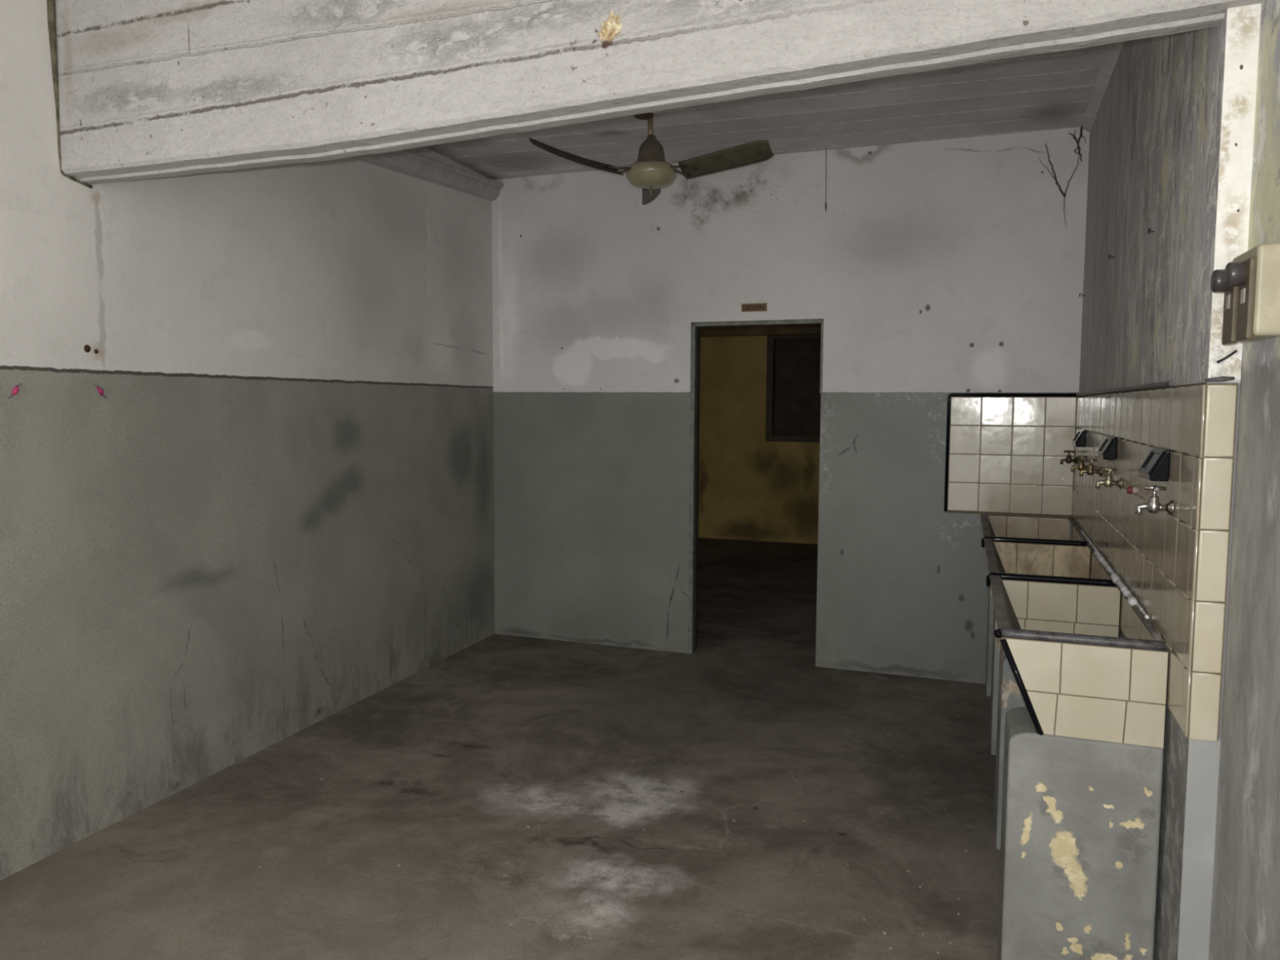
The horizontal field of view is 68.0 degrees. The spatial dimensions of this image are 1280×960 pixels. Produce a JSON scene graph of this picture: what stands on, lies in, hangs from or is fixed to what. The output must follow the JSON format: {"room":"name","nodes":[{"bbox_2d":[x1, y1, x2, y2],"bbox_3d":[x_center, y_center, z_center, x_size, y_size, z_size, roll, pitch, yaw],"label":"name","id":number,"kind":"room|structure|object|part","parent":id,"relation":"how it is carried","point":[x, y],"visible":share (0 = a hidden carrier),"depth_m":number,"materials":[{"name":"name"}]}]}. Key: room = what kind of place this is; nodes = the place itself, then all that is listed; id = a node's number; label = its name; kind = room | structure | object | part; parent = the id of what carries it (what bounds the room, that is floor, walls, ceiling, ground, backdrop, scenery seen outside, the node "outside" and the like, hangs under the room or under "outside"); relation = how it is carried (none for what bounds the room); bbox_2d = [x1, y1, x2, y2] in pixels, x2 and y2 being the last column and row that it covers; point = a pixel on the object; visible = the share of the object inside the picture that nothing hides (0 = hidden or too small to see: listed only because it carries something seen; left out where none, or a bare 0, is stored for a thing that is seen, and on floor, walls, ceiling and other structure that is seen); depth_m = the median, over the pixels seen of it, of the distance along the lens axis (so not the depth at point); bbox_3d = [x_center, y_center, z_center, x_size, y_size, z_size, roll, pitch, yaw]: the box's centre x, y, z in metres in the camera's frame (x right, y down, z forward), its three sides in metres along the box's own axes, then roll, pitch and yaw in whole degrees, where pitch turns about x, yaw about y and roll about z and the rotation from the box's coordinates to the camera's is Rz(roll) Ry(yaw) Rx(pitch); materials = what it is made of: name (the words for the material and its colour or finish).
{"room":"abandoned washroom","nodes":[
{"label":"abandoned washroom","id":0,"kind":"room"},
{"bbox_2d":[0,0,494,879],"bbox_3d":[-1.974,-0.279,2.876,0.200,3.050,6.603,2,5,18],"label":"wall","id":1,"kind":"structure","parent":0,"point":[275,513],"depth_m":3.62,"materials":[{"name":"paint"}]},
{"bbox_2d":[8,382,22,398],"bbox_3d":[-1.871,-0.267,2.845,0.017,0.048,0.045,2,5,19],"label":"plug","id":2,"kind":"object","parent":1,"relation":"attached to","point":[15,389],"visible":1,"depth_m":2.84,"materials":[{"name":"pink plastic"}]},
{"bbox_2d":[46,0,93,188],"bbox_3d":[-1.798,-1.327,2.987,0.028,0.776,0.135,2,5,19],"label":"trim","id":3,"kind":"structure","parent":1,"relation":"attached to","point":[51,4],"depth_m":2.94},
{"bbox_2d":[84,344,90,352],"bbox_3d":[-1.794,-0.427,3.084,0.007,0.026,0.026,2,5,19],"label":"bolt","id":4,"kind":"object","parent":1,"relation":"attached to","point":[86,348],"visible":1,"depth_m":3.08,"materials":[{"name":"metal"}]},
{"bbox_2d":[94,384,106,399],"bbox_3d":[-1.777,-0.292,3.131,0.017,0.048,0.045,2,5,19],"label":"plug","id":5,"kind":"object","parent":1,"relation":"attached to","point":[100,390],"visible":1,"depth_m":3.13,"materials":[{"name":"plastic"}]},
{"bbox_2d":[350,149,503,200],"bbox_3d":[-1.309,-1.539,4.359,0.092,0.282,2.894,2,5,18],"label":"ceiling beam","id":6,"kind":"structure","parent":1,"relation":"attached to","point":[406,162],"depth_m":5.01,"materials":[{"name":"paint"}]},
{"bbox_2d":[55,0,1262,184],"bbox_3d":[-0.285,-1.281,2.438,3.287,0.765,0.132,2,5,21],"label":"beam","id":7,"kind":"structure","parent":1,"relation":"attached to","point":[148,89],"depth_m":2.47,"materials":[{"name":"paint"}]},
{"bbox_2d":[597,9,622,48],"bbox_3d":[-0.071,-1.089,2.298,0.061,0.088,0.046,2,5,19],"label":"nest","id":8,"kind":"object","parent":7,"relation":"attached to","point":[611,28],"visible":1,"depth_m":2.29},
{"bbox_2d":[0,537,999,959],"bbox_3d":[0.288,1.127,4.704,4.800,0.120,11.300,2,5,19],"label":"floor","id":9,"kind":"structure","parent":0,"point":[441,773],"depth_m":3.26,"materials":[{"name":"concrete"}]},
{"bbox_2d":[980,514,1168,959],"bbox_3d":[1.502,0.715,3.554,0.436,0.917,2.720,2,5,19],"label":"trough","id":10,"kind":"object","parent":9,"relation":"on","point":[1077,708],"visible":1,"depth_m":2.30,"materials":[{"name":"tile"}]},
{"bbox_3d":[0.932,0.507,2.314,0.110,0.238,0.016,2,5,21],"label":"edge trim","id":11,"kind":"part","parent":10,"relation":"part of","materials":[{"name":"black metal"}]},
{"bbox_3d":[1.960,0.309,4.796,0.387,0.253,0.005,2,5,21],"label":"panel","id":12,"kind":"part","parent":10,"relation":"part of","materials":[{"name":"tile"}]},
{"bbox_3d":[1.636,0.254,3.923,0.399,0.024,0.024,2,5,21],"label":"rim trim","id":13,"kind":"part","parent":10,"relation":"part of","materials":[{"name":"black metal"}]},
{"bbox_3d":[1.331,0.321,3.058,0.379,0.024,0.024,2,5,21],"label":"rim trim","id":14,"kind":"part","parent":10,"relation":"part of","materials":[{"name":"black metal"}]},
{"bbox_3d":[1.055,0.382,2.275,0.361,0.025,0.025,2,5,21],"label":"rim trim","id":15,"kind":"part","parent":10,"relation":"part of","materials":[{"name":"grey metal"}]},
{"bbox_3d":[1.057,0.515,2.288,0.366,0.252,0.032,2,5,21],"label":"panel","id":16,"kind":"part","parent":10,"relation":"part of","materials":[{"name":"tile"}]},
{"bbox_2d":[697,335,819,544],"bbox_3d":[2.057,-0.806,9.748,4.810,3.050,0.200,2,5,21],"label":"wall","id":17,"kind":"structure","parent":0,"point":[751,487],"depth_m":10.03,"materials":[{"name":"yellow paint"}]},
{"bbox_2d":[700,324,821,337],"bbox_3d":[2.008,-1.842,9.504,4.808,0.745,0.140,2,5,21],"label":"trim","id":18,"kind":"structure","parent":17,"relation":"attached to","point":[811,329],"depth_m":9.75,"materials":[{"name":"brown paint"}]},
{"bbox_2d":[765,334,821,442],"bbox_3d":[1.876,-0.943,9.755,1.160,1.110,0.135,2,5,21],"label":"window","id":19,"kind":"structure","parent":17,"relation":"in","point":[793,396],"depth_m":9.85,"materials":[{"name":"brown wood"}]},
{"bbox_2d":[423,43,1109,179],"bbox_3d":[0.220,-1.729,3.842,3.550,0.150,3.150,2,5,19],"label":"ceiling","id":20,"kind":"structure","parent":0,"point":[1051,91],"depth_m":4.47,"materials":[{"name":"concrete"}]},
{"bbox_2d":[528,112,773,204],"bbox_3d":[0.150,-1.534,4.444,1.022,0.415,1.051,2,5,19],"label":"ceiling fan","id":21,"kind":"object","parent":20,"relation":"hanging from","point":[651,172],"visible":0.98,"depth_m":4.31,"materials":[{"name":"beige metal"}]},
{"bbox_3d":[-0.281,-1.442,4.238,0.435,0.126,0.096,-2,5,-29],"label":"blade","id":22,"kind":"part","parent":21,"relation":"part of","materials":[{"name":"brown metal"}]},
{"bbox_3d":[0.053,-1.531,4.418,0.151,0.142,0.151,2,5,19],"label":"motor","id":23,"kind":"part","parent":21,"relation":"part of","materials":[{"name":"brown metal"}]},
{"bbox_3d":[0.058,-1.459,4.807,0.096,0.073,0.435,0,5,1],"label":"blade","id":24,"kind":"part","parent":21,"relation":"part of","materials":[{"name":"brown metal"}]},
{"bbox_3d":[0.381,-1.426,4.230,0.435,0.103,0.096,3,5,31],"label":"blade","id":25,"kind":"part","parent":21,"relation":"part of","materials":[{"name":"brown metal"}]},
{"bbox_2d":[825,173,826,212],"bbox_3d":[0.982,-1.580,5.005,0.010,0.327,0.008,0,5,-4],"label":"hanging cord","id":26,"kind":"object","parent":20,"relation":"hanging from","point":[825,173],"visible":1,"depth_m":5.01,"materials":[{"name":"grey"}]},
{"bbox_3d":[0.980,-1.603,5.004,0.007,0.282,0.003,2,5,19],"label":"cord","id":27,"kind":"part","parent":26,"relation":"part of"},
{"bbox_2d":[492,127,1089,684],"bbox_3d":[0.611,-0.460,5.319,3.526,3.050,0.120,2,5,21],"label":"wall","id":28,"kind":"structure","parent":0,"point":[933,270],"depth_m":5.14,"materials":[{"name":"paint"}]},
{"bbox_2d":[741,302,767,312],"bbox_3d":[0.626,-0.946,5.207,0.144,0.047,0.008,2,5,21],"label":"plaque","id":29,"kind":"object","parent":28,"relation":"attached to","point":[753,307],"visible":1,"depth_m":5.20,"materials":[{"name":"gold metal"}]},
{"bbox_2d":[688,318,823,653],"bbox_3d":[0.651,0.071,5.347,0.746,1.908,0.136,2,5,21],"label":"door frame","id":30,"kind":"structure","parent":28,"relation":"in","point":[695,326],"depth_m":5.41,"materials":[{"name":"paint"}]},
{"bbox_2d":[1038,143,1080,226],"bbox_3d":[2.037,-1.438,4.624,0.189,0.406,0.012,2,5,19],"label":"dry root","id":31,"kind":"object","parent":28,"relation":"attached to","point":[1055,178],"visible":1,"depth_m":4.62,"materials":[{"name":"black plant"}]},
{"bbox_2d":[1068,126,1086,161],"bbox_3d":[2.110,-1.630,4.581,0.082,0.186,0.013,2,5,19],"label":"dry root","id":32,"kind":"object","parent":28,"relation":"attached to","point":[1081,129],"visible":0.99,"depth_m":4.58,"materials":[{"name":"black plant"}]},
{"bbox_2d":[1079,3,1261,959],"bbox_3d":[1.924,-0.297,3.360,0.528,3.050,3.175,2,5,19],"label":"wall","id":33,"kind":"structure","parent":0,"point":[1171,142],"depth_m":2.24,"materials":[{"name":"paint"}]},
{"bbox_2d":[943,381,1207,737],"bbox_3d":[1.400,0.049,3.435,0.614,0.760,2.927,2,5,19],"label":"tile backsplash","id":34,"kind":"structure","parent":33,"relation":"attached to","point":[1004,453],"depth_m":3.20,"materials":[{"name":"tile"}]},
{"bbox_3d":[1.860,-0.133,4.794,0.603,0.609,0.018,2,5,21],"label":"edge trim","id":35,"kind":"part","parent":34,"relation":"part of","materials":[{"name":"black ceramic"}]},
{"bbox_2d":[1059,449,1078,464],"bbox_3d":[2.041,-0.107,4.519,0.078,0.070,0.045,2,5,19],"label":"tap","id":36,"kind":"object","parent":34,"relation":"attached to","point":[1068,460],"visible":0.99,"depth_m":4.51,"materials":[{"name":"brown metal"}]},
{"bbox_3d":[2.023,-0.087,4.526,0.041,0.029,0.015,2,5,19],"label":"spout","id":37,"kind":"part","parent":36,"relation":"part of","materials":[{"name":"brown metal"}]},
{"bbox_2d":[1071,429,1086,447],"bbox_3d":[1.955,-0.188,4.229,0.044,0.076,0.150,2,5,19],"label":"soap dish","id":38,"kind":"object","parent":34,"relation":"attached to","point":[1079,440],"visible":1,"depth_m":4.16,"materials":[{"name":"grey plastic"}]},
{"bbox_2d":[1070,455,1089,471],"bbox_3d":[1.829,-0.067,3.937,0.078,0.070,0.045,2,5,19],"label":"tap","id":39,"kind":"object","parent":34,"relation":"attached to","point":[1080,466],"visible":0.75,"depth_m":3.93,"materials":[{"name":"gold metal"}]},
{"bbox_3d":[1.811,-0.047,3.945,0.041,0.029,0.015,2,5,19],"label":"spout","id":40,"kind":"part","parent":39,"relation":"part of","materials":[{"name":"gold metal"}]},
{"bbox_3d":[1.830,-0.096,3.935,0.037,0.011,0.037,-2,5,-26],"label":"handle","id":41,"kind":"part","parent":39,"relation":"part of","materials":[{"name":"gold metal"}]},
{"bbox_2d":[1079,458,1102,476],"bbox_3d":[1.699,-0.046,3.581,0.078,0.070,0.045,2,5,19],"label":"tap","id":42,"kind":"object","parent":34,"relation":"attached to","point":[1090,470],"visible":0.98,"depth_m":3.57,"materials":[{"name":"gold metal"}]},
{"bbox_3d":[1.681,-0.026,3.588,0.041,0.029,0.015,2,5,19],"label":"spout","id":43,"kind":"part","parent":42,"relation":"part of","materials":[{"name":"gold metal"}]},
{"bbox_3d":[1.700,-0.075,3.578,0.037,0.011,0.037,-2,5,-26],"label":"handle","id":44,"kind":"part","parent":42,"relation":"part of","materials":[{"name":"gold metal"}]},
{"bbox_2d":[1097,435,1117,459],"bbox_3d":[1.596,-0.111,3.245,0.044,0.076,0.150,2,5,19],"label":"soap dish","id":45,"kind":"object","parent":34,"relation":"attached to","point":[1108,450],"visible":1,"depth_m":3.18,"materials":[{"name":"grey plastic"}]},
{"bbox_2d":[1094,467,1122,488],"bbox_3d":[1.505,-0.005,3.051,0.078,0.070,0.045,2,5,19],"label":"tap","id":46,"kind":"object","parent":34,"relation":"attached to","point":[1108,482],"visible":1,"depth_m":3.04,"materials":[{"name":"gold metal"}]},
{"bbox_3d":[1.488,0.015,3.059,0.041,0.029,0.015,2,5,19],"label":"spout","id":47,"kind":"part","parent":46,"relation":"part of","materials":[{"name":"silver metal"}]},
{"bbox_3d":[1.506,-0.034,3.049,0.037,0.011,0.037,-2,5,-26],"label":"handle","id":48,"kind":"part","parent":46,"relation":"part of","materials":[{"name":"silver metal"}]},
{"bbox_3d":[1.712,-0.325,3.472,0.014,0.014,2.546,2,5,20],"label":"edge trim","id":49,"kind":"part","parent":34,"relation":"part of","materials":[{"name":"grey metal"}]},
{"bbox_2d":[1126,485,1139,493],"bbox_3d":[1.403,0.029,2.702,0.030,0.022,0.022,2,5,19],"label":"pipe stub","id":50,"kind":"object","parent":34,"relation":"attached to","point":[1130,490],"visible":1,"depth_m":2.69,"materials":[{"name":"plastic"}]},
{"bbox_2d":[1137,447,1170,481],"bbox_3d":[1.264,-0.040,2.336,0.044,0.076,0.150,2,5,19],"label":"soap dish","id":51,"kind":"object","parent":34,"relation":"attached to","point":[1156,466],"visible":1,"depth_m":2.27,"materials":[{"name":"grey plastic"}]},
{"bbox_2d":[1134,485,1174,515],"bbox_3d":[1.200,0.049,2.216,0.079,0.072,0.046,2,5,19],"label":"tap","id":52,"kind":"object","parent":34,"relation":"attached to","point":[1153,505],"visible":1,"depth_m":2.21,"materials":[{"name":"silver metal"}]},
{"bbox_3d":[1.182,0.069,2.224,0.041,0.030,0.015,2,5,19],"label":"spout","id":53,"kind":"part","parent":52,"relation":"part of","materials":[{"name":"silver metal"}]},
{"bbox_3d":[1.200,0.031,2.215,0.007,0.023,0.007,2,5,19],"label":"stem","id":54,"kind":"part","parent":52,"relation":"part of","materials":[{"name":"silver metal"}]},
{"bbox_3d":[1.201,0.018,2.214,0.038,0.011,0.038,-2,5,-26],"label":"handle","id":55,"kind":"part","parent":52,"relation":"part of","materials":[{"name":"silver metal"}]},
{"bbox_2d":[1081,41,1124,132],"bbox_3d":[1.671,-1.588,3.274,0.060,0.045,2.772,2,5,20],"label":"trim","id":56,"kind":"structure","parent":33,"relation":"attached to","point":[1113,50],"depth_m":3.91,"materials":[{"name":"paint"}]},
{"bbox_2d":[1188,376,1238,742],"bbox_3d":[1.182,0.168,1.961,0.060,0.760,0.011,2,5,19],"label":"tile strip","id":57,"kind":"object","parent":33,"relation":"attached to","point":[1221,404],"visible":1,"depth_m":1.96,"materials":[{"name":"tile"}]},
{"bbox_3d":[1.180,-0.205,1.932,0.052,0.012,0.011,2,5,19],"label":"edge trim","id":58,"kind":"part","parent":57,"relation":"part of","materials":[{"name":"grey metal"}]},
{"bbox_2d":[1216,350,1237,363],"bbox_3d":[1.191,-0.250,1.925,0.037,0.027,0.013,2,5,19],"label":"stub","id":59,"kind":"object","parent":33,"relation":"attached to","point":[1234,351],"visible":1,"depth_m":1.92,"materials":[{"name":"black metal"}]},
{"bbox_2d":[1208,0,1279,959],"bbox_3d":[0.889,-0.053,0.235,0.470,3.050,3.424,2,5,19],"label":"wall","id":60,"kind":"structure","parent":0,"point":[1245,915],"depth_m":1.80,"materials":[{"name":"paint"}]},
{"bbox_2d":[1210,242,1279,345],"bbox_3d":[1.113,-0.336,1.741,0.088,0.166,0.177,2,5,19],"label":"box","id":61,"kind":"object","parent":60,"relation":"attached to","point":[1250,283],"visible":1,"depth_m":1.67,"materials":[{"name":"beige plastic"}]}
]}

